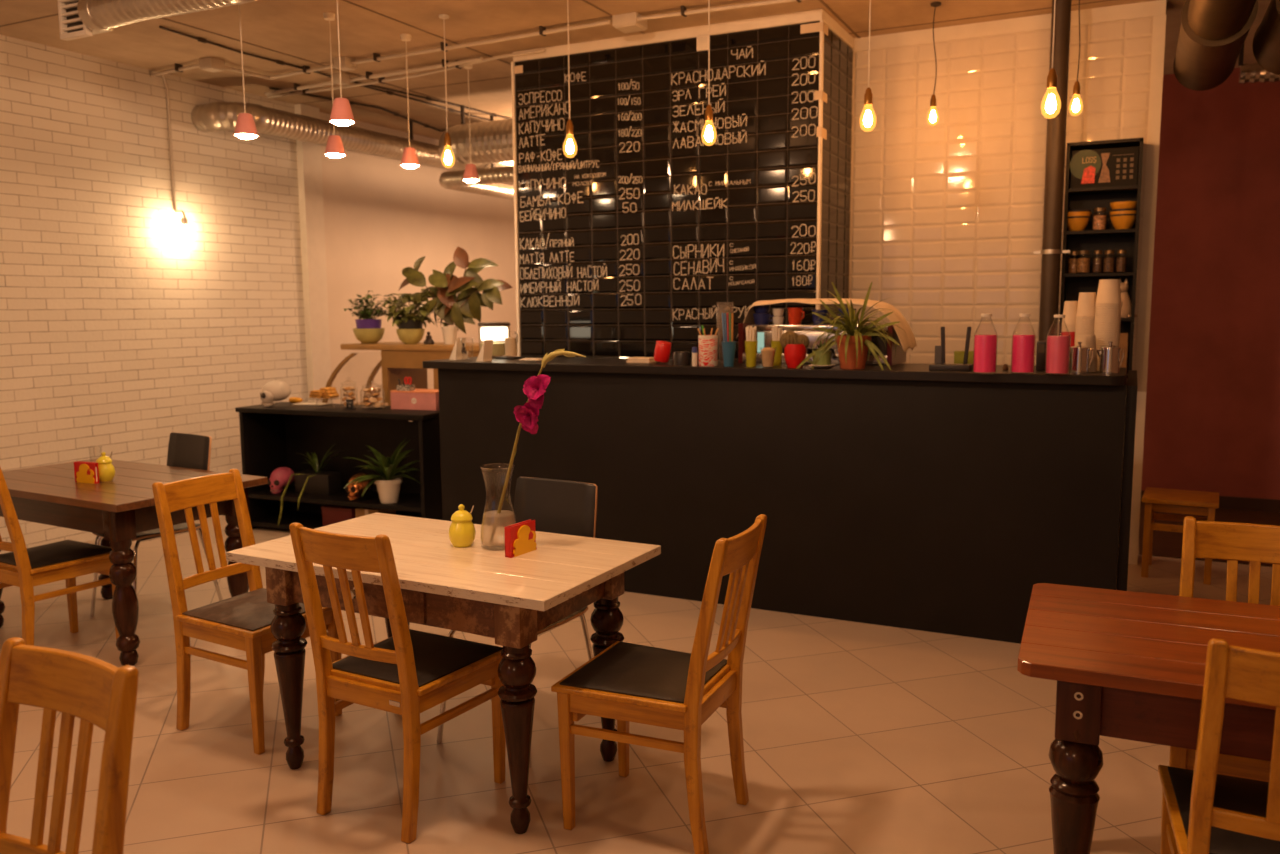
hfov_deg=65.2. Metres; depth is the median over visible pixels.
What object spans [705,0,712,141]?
lamp
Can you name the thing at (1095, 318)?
cup
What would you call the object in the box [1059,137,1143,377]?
wall shelf
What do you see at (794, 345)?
cactus pot
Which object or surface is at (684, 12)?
conduit
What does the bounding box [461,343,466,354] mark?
shot glass
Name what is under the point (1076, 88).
socket
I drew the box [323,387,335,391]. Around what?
rolled wafer
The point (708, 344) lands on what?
patterned canister
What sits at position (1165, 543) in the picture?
floor
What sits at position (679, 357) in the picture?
pot
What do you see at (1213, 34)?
air duct
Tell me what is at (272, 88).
conduit
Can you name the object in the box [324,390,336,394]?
rolled wafer
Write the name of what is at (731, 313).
straw
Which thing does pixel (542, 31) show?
conduit
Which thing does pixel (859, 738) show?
floor
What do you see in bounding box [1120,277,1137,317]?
cat figurine
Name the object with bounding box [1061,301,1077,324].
cup
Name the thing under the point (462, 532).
sugar bowl
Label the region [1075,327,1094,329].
cup
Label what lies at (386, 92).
conduit
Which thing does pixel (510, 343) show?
jar
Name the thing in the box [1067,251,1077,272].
storage jar
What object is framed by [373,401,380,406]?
biscuit
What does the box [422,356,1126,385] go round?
countertop
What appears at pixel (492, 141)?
air duct
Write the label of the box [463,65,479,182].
pendant lamp
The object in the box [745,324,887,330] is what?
tray
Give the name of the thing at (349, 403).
price tag
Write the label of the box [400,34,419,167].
pendant lamp
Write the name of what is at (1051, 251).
pipe
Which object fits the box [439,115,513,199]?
air duct
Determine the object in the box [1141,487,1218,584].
wooden stool
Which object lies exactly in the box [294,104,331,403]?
column
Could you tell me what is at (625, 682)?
wooden chair
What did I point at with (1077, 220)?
striped bowl
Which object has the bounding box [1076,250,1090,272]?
storage jar
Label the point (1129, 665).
dining table
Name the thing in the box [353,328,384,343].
bowl
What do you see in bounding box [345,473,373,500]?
skull
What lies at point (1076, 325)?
cup
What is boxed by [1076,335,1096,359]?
cup
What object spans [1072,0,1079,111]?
lamp
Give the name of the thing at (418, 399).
box
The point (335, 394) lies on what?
rolled wafer
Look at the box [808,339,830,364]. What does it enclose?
mug
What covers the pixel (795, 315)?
coffee cup
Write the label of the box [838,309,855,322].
coffee cup
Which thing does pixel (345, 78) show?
junction box
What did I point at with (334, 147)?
pendant lamp
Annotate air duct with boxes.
[77,0,256,30]
[191,101,464,170]
[438,105,512,168]
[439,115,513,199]
[1173,0,1257,90]
[1238,44,1279,83]
[1253,0,1279,74]
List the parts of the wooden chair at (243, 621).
post, rail, seat rail, rail, post, seat frame, leg, seat rail, leg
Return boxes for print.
[1070,150,1100,178]
[1081,166,1095,183]
[1098,153,1109,182]
[1113,154,1133,178]
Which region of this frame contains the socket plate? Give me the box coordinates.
[697,35,707,50]
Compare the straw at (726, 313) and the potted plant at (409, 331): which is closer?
the straw at (726, 313)
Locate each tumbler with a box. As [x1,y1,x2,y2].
[721,341,735,366]
[744,341,757,366]
[771,341,782,365]
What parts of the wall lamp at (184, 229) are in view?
arm, bulb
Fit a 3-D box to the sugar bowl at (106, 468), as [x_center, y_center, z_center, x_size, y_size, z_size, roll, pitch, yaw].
[-2.633,0.193,4.920,0.092,0.143,0.091,-5,8,-31]
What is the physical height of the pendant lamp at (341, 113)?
0.831 m
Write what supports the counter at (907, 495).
on the floor at (859, 738)
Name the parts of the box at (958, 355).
lid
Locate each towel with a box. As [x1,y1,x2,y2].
[626,357,656,362]
[737,298,916,351]
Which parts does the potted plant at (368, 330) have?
stem, pot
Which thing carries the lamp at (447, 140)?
hanging from the ceiling
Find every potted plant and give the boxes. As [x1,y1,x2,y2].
[344,291,388,343]
[344,438,419,503]
[381,289,447,343]
[395,247,511,343]
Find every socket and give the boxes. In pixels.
[181,218,187,225]
[444,132,450,146]
[566,120,572,134]
[705,105,712,121]
[864,87,872,105]
[930,94,935,106]
[1047,68,1056,88]
[1073,81,1079,94]
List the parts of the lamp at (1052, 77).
cord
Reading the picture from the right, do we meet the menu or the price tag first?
the menu
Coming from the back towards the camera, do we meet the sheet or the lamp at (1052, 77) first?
the sheet
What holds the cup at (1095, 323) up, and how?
on the cup stack at (1108, 303)
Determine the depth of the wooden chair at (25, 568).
4.53 m
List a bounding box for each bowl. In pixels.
[96,452,114,481]
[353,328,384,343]
[396,329,424,343]
[448,504,475,547]
[1067,210,1090,230]
[1109,208,1136,228]
[1110,201,1136,208]
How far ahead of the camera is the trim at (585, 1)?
6.26 m
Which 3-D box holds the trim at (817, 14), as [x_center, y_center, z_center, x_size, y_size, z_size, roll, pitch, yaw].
[0.270,-2.522,6.701,2.161,0.064,0.764,3,8,26]
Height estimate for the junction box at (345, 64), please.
0.072 m
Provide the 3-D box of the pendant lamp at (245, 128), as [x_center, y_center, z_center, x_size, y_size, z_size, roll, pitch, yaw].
[-2.101,-1.948,5.284,0.124,0.831,0.124,3,8,26]
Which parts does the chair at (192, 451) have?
leg, leg, seat, backrest, leg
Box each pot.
[673,351,689,364]
[780,331,808,367]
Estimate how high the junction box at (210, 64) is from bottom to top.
0.072 m
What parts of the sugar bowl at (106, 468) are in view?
lid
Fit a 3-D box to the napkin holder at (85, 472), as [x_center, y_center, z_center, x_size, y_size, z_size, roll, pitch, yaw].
[-2.696,0.221,4.871,0.135,0.099,0.029,2,7,21]
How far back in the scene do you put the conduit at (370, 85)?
8.30 m
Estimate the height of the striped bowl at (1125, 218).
0.117 m
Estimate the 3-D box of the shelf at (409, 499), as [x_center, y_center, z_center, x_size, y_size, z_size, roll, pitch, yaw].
[-2.081,0.506,7.195,1.509,0.030,0.422,2,7,22]
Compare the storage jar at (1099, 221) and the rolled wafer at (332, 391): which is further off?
the rolled wafer at (332, 391)
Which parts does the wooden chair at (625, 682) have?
leg, leg, seat rail, seat frame, post, seat rail, rail, rail, post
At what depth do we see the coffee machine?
5.44 m
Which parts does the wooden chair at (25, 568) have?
rail, seat rail, post, seat frame, leg, seat rail, leg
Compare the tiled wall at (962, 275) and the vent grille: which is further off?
the tiled wall at (962, 275)
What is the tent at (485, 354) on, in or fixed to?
on the counter at (907, 495)
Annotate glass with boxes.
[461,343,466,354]
[761,347,774,366]
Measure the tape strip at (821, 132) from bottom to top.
0.062 m
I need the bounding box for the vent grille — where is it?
[57,0,113,40]
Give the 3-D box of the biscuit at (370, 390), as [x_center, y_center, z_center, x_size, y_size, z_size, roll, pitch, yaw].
[-1.888,-0.255,7.024,0.055,0.042,0.050,-1,7,-2]
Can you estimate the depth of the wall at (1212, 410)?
7.67 m
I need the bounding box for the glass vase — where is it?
[480,463,516,549]
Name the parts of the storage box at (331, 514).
lid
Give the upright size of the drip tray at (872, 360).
0.051 m
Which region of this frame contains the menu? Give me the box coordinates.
[518,46,817,319]
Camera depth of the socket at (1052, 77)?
4.56 m
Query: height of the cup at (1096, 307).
0.115 m
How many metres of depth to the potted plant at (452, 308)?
7.37 m
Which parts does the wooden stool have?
leg, leg, rail, rail, seat, rail, leg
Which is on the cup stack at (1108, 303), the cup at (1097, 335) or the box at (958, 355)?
the cup at (1097, 335)
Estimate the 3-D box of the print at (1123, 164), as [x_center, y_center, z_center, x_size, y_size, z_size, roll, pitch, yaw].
[2.787,-1.502,5.775,0.110,0.139,0.001,3,8,26]
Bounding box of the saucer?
[809,364,834,367]
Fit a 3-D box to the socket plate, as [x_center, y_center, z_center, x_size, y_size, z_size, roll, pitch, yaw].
[0.392,-2.389,6.223,0.084,0.091,0.016,3,8,26]
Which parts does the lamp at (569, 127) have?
cord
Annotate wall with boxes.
[0,35,308,553]
[319,112,516,403]
[848,16,1153,548]
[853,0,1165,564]
[1141,67,1279,499]
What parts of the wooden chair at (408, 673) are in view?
post, rail, rail, seat rail, maker plate, post, seat frame, seat rail, leg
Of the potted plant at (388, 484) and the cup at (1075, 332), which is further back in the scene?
the potted plant at (388, 484)
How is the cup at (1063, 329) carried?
on the cup stack at (1070, 307)
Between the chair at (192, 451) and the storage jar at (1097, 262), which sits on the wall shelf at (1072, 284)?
the storage jar at (1097, 262)
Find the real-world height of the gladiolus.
0.678 m
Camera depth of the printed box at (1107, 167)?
5.82 m
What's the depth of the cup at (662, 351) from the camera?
5.51 m
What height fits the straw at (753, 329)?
0.198 m
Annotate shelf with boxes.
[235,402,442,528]
[248,484,420,511]
[322,342,498,405]
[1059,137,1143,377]
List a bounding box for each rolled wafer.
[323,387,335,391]
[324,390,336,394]
[326,393,338,397]
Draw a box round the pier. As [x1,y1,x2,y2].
[515,21,851,358]
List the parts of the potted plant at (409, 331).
pot, stem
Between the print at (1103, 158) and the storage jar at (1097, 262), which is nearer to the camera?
the print at (1103, 158)
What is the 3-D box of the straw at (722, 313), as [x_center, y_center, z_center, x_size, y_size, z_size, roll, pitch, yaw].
[0.444,-0.464,5.288,0.010,0.275,0.033,-6,9,-38]
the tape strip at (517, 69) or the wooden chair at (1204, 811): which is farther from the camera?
the tape strip at (517, 69)
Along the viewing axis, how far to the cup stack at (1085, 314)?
4.77 m
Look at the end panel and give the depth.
4.50 m
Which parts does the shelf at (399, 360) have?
panel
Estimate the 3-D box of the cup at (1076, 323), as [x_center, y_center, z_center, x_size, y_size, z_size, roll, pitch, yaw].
[2.143,-0.547,4.803,0.096,0.115,0.096,3,8,26]
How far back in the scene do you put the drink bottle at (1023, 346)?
4.53 m
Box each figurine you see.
[424,332,434,344]
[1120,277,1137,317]
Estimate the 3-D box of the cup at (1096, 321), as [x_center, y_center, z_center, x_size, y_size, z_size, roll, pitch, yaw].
[2.211,-0.552,4.727,0.115,0.115,0.115,3,8,26]
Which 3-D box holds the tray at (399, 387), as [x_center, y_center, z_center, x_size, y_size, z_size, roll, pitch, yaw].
[-1.640,-0.275,7.005,0.110,0.038,0.060,2,7,22]
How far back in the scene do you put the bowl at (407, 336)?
7.45 m
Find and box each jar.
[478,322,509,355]
[504,332,517,356]
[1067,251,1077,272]
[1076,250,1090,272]
[1092,207,1106,229]
[1092,250,1102,271]
[1103,250,1114,271]
[1116,250,1126,271]
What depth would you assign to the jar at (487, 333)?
6.41 m
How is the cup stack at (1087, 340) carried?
on the counter at (907, 495)
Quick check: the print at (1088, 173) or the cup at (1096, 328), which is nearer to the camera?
the cup at (1096, 328)
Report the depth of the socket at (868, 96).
4.93 m
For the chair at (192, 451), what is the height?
0.930 m
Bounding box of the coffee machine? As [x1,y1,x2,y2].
[738,323,905,365]
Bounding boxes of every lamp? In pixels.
[161,75,189,234]
[234,5,258,138]
[323,12,345,157]
[329,0,354,125]
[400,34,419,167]
[439,14,451,164]
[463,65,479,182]
[566,0,573,153]
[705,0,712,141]
[864,0,872,126]
[930,2,940,122]
[1046,0,1056,113]
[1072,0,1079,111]
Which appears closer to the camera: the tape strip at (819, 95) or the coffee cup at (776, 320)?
the coffee cup at (776, 320)
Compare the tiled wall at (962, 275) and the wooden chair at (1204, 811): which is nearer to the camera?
the wooden chair at (1204, 811)
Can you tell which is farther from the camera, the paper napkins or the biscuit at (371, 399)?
the biscuit at (371, 399)
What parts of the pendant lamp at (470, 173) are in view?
cord, bulb, lamp shade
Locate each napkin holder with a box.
[74,461,99,483]
[504,519,536,557]
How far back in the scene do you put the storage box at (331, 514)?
7.09 m
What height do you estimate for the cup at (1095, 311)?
0.115 m
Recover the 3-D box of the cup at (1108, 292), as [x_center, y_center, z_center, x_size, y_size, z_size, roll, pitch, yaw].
[2.210,-0.637,4.716,0.115,0.115,0.115,3,8,26]
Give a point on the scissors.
(405, 378)
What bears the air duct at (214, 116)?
hanging from the ceiling
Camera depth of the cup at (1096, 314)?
4.68 m
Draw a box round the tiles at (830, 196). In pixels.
[820,28,852,323]
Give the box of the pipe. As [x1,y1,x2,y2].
[1033,0,1071,340]
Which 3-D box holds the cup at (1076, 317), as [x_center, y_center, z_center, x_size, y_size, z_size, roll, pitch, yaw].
[2.143,-0.577,4.799,0.096,0.115,0.096,3,8,26]
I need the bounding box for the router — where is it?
[929,327,972,370]
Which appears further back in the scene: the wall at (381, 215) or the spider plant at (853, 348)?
the wall at (381, 215)
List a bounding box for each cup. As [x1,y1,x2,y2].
[654,341,670,361]
[753,304,770,312]
[753,313,773,324]
[773,309,783,315]
[773,317,783,324]
[788,307,803,324]
[812,310,827,324]
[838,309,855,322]
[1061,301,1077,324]
[1061,325,1075,327]
[1061,328,1074,331]
[1061,332,1074,334]
[1075,319,1094,320]
[1075,321,1094,322]
[1075,323,1094,324]
[1075,325,1094,326]
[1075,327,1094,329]
[1075,329,1093,331]
[1075,332,1093,333]
[1076,292,1095,316]
[1076,317,1094,318]
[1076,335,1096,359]
[1094,316,1120,317]
[1094,318,1120,319]
[1094,320,1120,322]
[1094,323,1120,324]
[1094,325,1120,326]
[1094,327,1119,329]
[1094,329,1119,331]
[1094,332,1119,333]
[1094,334,1119,336]
[1095,279,1121,303]
[1095,304,1121,306]
[1095,306,1120,308]
[1095,309,1120,310]
[1095,311,1120,312]
[1095,313,1120,315]
[1096,336,1119,338]
[1096,339,1119,340]
[1096,341,1119,342]
[1096,343,1119,345]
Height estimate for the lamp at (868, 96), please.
0.883 m
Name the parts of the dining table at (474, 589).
leg, knob, drawer, leg, leg, leg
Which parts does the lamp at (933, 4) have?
cord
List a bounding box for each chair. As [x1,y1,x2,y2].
[0,467,119,645]
[0,637,137,853]
[90,432,222,629]
[152,469,341,754]
[289,522,505,843]
[437,477,597,767]
[551,514,766,853]
[1158,638,1279,853]
[1169,516,1279,781]
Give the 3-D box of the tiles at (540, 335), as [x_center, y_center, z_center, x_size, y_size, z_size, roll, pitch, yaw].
[0.115,-0.821,6.571,2.142,3.275,0.006,3,8,26]
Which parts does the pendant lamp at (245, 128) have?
cord, bulb, lamp shade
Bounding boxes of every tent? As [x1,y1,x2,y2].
[449,338,465,359]
[476,340,492,361]
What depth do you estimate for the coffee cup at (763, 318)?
5.58 m
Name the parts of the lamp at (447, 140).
cord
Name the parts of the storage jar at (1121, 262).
lid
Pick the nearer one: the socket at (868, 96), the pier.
the socket at (868, 96)
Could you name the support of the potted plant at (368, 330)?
on the shelf at (399, 360)
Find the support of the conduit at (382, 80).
attached to the ceiling
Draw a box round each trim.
[0,0,1112,119]
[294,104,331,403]
[511,20,823,355]
[513,9,853,61]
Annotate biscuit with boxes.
[364,392,371,397]
[367,388,374,392]
[369,397,376,402]
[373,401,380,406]
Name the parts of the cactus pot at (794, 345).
pot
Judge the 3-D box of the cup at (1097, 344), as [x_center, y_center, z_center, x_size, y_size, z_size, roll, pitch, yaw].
[2.212,-0.445,4.739,0.115,0.115,0.115,3,8,26]
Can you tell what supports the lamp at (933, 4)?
hanging from the ceiling
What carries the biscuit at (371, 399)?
in the cookie jar
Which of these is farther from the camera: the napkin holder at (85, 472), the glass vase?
the napkin holder at (85, 472)
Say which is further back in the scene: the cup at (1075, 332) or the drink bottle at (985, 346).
the cup at (1075, 332)
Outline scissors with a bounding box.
[404,377,411,384]
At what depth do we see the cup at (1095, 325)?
4.69 m
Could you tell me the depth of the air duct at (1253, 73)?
5.96 m
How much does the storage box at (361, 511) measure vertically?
0.150 m
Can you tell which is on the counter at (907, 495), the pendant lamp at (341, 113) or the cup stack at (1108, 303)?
the cup stack at (1108, 303)
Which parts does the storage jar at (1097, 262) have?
lid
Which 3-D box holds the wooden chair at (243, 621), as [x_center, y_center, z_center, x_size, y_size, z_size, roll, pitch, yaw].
[-1.509,0.677,3.862,0.559,0.957,0.452,3,8,28]
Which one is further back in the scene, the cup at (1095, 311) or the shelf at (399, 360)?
the shelf at (399, 360)
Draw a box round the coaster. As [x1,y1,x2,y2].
[495,356,523,358]
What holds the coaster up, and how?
on the counter at (907, 495)
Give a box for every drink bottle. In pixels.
[973,314,996,373]
[1011,314,1035,373]
[1046,315,1070,374]
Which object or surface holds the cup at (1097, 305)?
on the cup stack at (1108, 303)
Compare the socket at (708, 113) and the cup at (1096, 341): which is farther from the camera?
the socket at (708, 113)
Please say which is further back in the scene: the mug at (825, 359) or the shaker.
the shaker
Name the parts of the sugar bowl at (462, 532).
knob, lid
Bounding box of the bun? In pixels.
[289,397,302,402]
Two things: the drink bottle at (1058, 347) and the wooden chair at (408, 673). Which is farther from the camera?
the drink bottle at (1058, 347)
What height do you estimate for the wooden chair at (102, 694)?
0.957 m
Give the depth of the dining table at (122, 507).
4.65 m
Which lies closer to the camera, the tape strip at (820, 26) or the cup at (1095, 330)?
the cup at (1095, 330)
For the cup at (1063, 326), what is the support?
on the cup stack at (1070, 307)
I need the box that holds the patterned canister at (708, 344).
[698,335,717,365]
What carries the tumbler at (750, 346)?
on the counter at (907, 495)
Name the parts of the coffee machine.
panel, panel, panel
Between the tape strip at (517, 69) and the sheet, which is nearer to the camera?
the tape strip at (517, 69)
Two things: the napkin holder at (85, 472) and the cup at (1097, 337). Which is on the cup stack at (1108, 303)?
the cup at (1097, 337)
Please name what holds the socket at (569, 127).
attached to the lamp at (569, 127)
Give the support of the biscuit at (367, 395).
on the biscuit
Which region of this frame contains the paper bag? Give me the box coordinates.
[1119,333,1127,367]
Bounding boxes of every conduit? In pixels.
[151,64,269,79]
[159,26,330,77]
[265,57,482,95]
[267,48,545,97]
[269,87,446,131]
[270,20,610,79]
[352,81,511,118]
[355,83,489,120]
[637,0,801,20]
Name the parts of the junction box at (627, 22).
lid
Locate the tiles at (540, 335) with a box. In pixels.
[515,21,819,359]
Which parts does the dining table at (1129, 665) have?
leg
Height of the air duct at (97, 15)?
0.285 m
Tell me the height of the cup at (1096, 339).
0.115 m
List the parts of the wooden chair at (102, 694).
post, rail, rail, post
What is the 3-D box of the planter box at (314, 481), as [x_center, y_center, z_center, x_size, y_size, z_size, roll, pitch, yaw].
[-2.339,0.417,7.218,0.401,0.564,0.379,2,7,22]
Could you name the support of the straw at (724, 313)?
in the tumbler at (728, 348)
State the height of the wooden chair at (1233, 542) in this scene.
0.957 m
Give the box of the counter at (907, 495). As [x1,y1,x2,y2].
[422,356,1126,643]
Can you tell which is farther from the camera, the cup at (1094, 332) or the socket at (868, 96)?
the socket at (868, 96)
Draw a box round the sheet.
[292,403,329,404]
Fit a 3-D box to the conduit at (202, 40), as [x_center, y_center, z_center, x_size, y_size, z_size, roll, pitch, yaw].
[-2.618,-2.537,6.843,0.058,0.026,1.579,3,8,25]
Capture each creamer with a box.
[1069,342,1093,373]
[1097,341,1123,373]
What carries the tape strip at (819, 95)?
attached to the trim at (821, 51)
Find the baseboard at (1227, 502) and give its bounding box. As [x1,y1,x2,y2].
[1141,491,1279,511]
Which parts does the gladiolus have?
stem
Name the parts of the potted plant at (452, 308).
pot, stem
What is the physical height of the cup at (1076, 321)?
0.115 m
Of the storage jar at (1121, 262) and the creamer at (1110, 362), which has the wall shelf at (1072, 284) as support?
the storage jar at (1121, 262)
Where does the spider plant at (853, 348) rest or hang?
on the counter at (907, 495)
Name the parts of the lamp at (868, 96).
cord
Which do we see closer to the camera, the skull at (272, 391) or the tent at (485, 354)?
the tent at (485, 354)
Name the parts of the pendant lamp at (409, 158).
cord, lamp shade, bulb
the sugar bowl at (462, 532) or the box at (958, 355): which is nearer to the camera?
the sugar bowl at (462, 532)
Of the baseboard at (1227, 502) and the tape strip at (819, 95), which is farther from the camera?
the baseboard at (1227, 502)
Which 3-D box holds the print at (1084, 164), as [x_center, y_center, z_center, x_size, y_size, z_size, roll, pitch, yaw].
[2.608,-1.538,5.860,0.170,0.169,0.001,3,8,26]
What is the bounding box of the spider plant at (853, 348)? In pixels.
[796,282,906,369]
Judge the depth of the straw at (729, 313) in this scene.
5.26 m
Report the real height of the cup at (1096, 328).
0.115 m
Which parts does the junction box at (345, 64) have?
lid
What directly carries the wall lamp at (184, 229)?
attached to the wall at (122, 330)
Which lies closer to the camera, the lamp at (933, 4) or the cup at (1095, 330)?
the cup at (1095, 330)
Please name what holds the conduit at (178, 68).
attached to the ceiling
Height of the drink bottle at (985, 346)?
0.274 m
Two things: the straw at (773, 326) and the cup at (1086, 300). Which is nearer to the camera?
the cup at (1086, 300)
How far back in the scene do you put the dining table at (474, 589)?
3.27 m
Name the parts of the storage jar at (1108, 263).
lid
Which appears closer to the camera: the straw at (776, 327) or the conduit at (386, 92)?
the straw at (776, 327)
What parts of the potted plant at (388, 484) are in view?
pot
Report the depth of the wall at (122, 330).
7.20 m
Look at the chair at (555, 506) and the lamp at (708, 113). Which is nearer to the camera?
the chair at (555, 506)
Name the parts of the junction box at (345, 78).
lid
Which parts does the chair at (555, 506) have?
leg, seat, backrest, leg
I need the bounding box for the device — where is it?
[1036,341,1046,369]
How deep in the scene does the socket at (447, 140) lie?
6.05 m
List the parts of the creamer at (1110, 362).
lid, handle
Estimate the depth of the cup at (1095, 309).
4.68 m
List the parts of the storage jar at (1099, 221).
lid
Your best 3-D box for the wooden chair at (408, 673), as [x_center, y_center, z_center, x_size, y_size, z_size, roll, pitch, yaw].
[-0.766,0.747,3.228,0.452,0.957,0.559,3,8,29]
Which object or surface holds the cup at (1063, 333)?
on the cup stack at (1070, 307)
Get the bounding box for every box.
[199,57,224,71]
[278,443,345,525]
[321,504,358,525]
[332,72,349,84]
[334,56,355,70]
[355,507,395,517]
[390,389,438,410]
[612,12,646,32]
[954,351,973,366]
[1070,146,1138,188]
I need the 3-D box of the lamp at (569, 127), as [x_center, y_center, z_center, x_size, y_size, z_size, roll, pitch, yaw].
[-0.402,-1.976,5.655,0.082,0.890,0.082,3,8,26]
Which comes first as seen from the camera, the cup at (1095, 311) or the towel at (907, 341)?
the cup at (1095, 311)
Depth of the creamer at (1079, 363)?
4.55 m
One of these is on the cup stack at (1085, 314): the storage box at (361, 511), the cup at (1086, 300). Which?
the cup at (1086, 300)
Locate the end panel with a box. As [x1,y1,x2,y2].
[1116,370,1137,590]
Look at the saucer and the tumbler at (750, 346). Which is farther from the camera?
the tumbler at (750, 346)
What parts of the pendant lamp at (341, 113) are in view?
cord, lamp shade, bulb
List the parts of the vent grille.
frame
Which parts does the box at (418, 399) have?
lid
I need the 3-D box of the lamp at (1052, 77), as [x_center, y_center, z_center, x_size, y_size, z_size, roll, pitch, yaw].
[1.881,-1.859,4.541,0.086,0.892,0.086,3,8,26]
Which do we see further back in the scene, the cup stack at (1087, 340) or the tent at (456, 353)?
the tent at (456, 353)
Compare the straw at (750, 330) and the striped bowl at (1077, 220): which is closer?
the straw at (750, 330)
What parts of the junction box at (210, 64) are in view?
lid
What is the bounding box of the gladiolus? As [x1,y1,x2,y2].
[490,349,585,541]
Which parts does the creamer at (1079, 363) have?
lid, handle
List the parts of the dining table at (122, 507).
leg, leg, leg, leg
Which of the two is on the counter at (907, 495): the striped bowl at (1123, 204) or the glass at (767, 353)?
the glass at (767, 353)
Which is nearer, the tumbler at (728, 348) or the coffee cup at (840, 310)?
the tumbler at (728, 348)
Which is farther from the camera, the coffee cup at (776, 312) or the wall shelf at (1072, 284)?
the wall shelf at (1072, 284)
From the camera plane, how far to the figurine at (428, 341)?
7.36 m
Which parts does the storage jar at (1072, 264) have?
lid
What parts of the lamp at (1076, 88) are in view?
cord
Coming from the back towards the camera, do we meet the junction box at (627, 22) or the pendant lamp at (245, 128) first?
the junction box at (627, 22)
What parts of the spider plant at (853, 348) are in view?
pot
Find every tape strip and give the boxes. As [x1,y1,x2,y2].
[514,65,522,73]
[800,22,827,35]
[814,90,826,102]
[816,126,826,139]
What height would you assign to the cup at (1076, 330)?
0.115 m
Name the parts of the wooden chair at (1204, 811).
leg, post, seat frame, rail, rail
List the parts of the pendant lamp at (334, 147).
cord, lamp shade, bulb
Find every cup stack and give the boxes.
[1061,301,1077,356]
[1074,292,1095,345]
[1076,335,1096,371]
[1094,279,1121,370]
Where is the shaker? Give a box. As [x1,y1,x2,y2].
[692,347,697,365]
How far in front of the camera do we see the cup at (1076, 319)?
4.77 m
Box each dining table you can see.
[0,458,267,665]
[226,513,660,833]
[1017,583,1279,853]
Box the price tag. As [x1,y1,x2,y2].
[346,399,353,408]
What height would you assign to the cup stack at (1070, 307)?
0.329 m
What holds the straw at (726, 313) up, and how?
in the tumbler at (728, 348)
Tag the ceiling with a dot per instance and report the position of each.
(297, 28)
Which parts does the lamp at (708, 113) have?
cord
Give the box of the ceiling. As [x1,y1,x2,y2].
[0,0,1270,139]
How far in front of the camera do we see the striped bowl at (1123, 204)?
5.79 m
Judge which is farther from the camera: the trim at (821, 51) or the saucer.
the trim at (821, 51)
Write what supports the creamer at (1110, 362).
on the counter at (907, 495)
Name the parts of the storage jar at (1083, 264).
lid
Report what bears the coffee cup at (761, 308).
on the coffee cup at (763, 318)
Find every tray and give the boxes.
[397,385,414,390]
[743,352,886,364]
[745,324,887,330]
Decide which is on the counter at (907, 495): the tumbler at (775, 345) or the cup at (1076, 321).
the tumbler at (775, 345)
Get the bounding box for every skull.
[260,380,290,406]
[268,467,293,493]
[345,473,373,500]
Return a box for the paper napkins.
[519,358,541,359]
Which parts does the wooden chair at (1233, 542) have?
leg, post, seat rail, rail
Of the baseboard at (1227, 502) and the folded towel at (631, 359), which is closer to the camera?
the folded towel at (631, 359)
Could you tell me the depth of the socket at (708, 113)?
5.30 m
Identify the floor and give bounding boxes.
[0,515,1271,853]
[1139,503,1279,566]
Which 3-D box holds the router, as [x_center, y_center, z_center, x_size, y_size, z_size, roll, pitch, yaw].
[1.504,-0.379,4.830,0.190,0.210,0.110,3,8,26]
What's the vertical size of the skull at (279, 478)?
0.182 m
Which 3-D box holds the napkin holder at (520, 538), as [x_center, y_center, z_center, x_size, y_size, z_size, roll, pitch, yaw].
[-0.404,0.378,3.401,0.030,0.103,0.140,4,8,31]
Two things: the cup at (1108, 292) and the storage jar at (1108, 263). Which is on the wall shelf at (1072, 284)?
the storage jar at (1108, 263)
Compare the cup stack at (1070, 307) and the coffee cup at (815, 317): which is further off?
the coffee cup at (815, 317)
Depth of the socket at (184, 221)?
7.45 m
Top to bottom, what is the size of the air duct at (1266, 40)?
0.520 m
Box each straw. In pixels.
[722,313,724,341]
[724,313,726,341]
[726,313,728,341]
[729,313,730,341]
[731,313,732,341]
[749,329,751,340]
[752,328,754,340]
[773,326,774,340]
[775,326,777,340]
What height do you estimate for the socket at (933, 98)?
0.069 m
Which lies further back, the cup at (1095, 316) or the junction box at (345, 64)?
the junction box at (345, 64)
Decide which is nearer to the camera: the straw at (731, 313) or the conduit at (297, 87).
the straw at (731, 313)

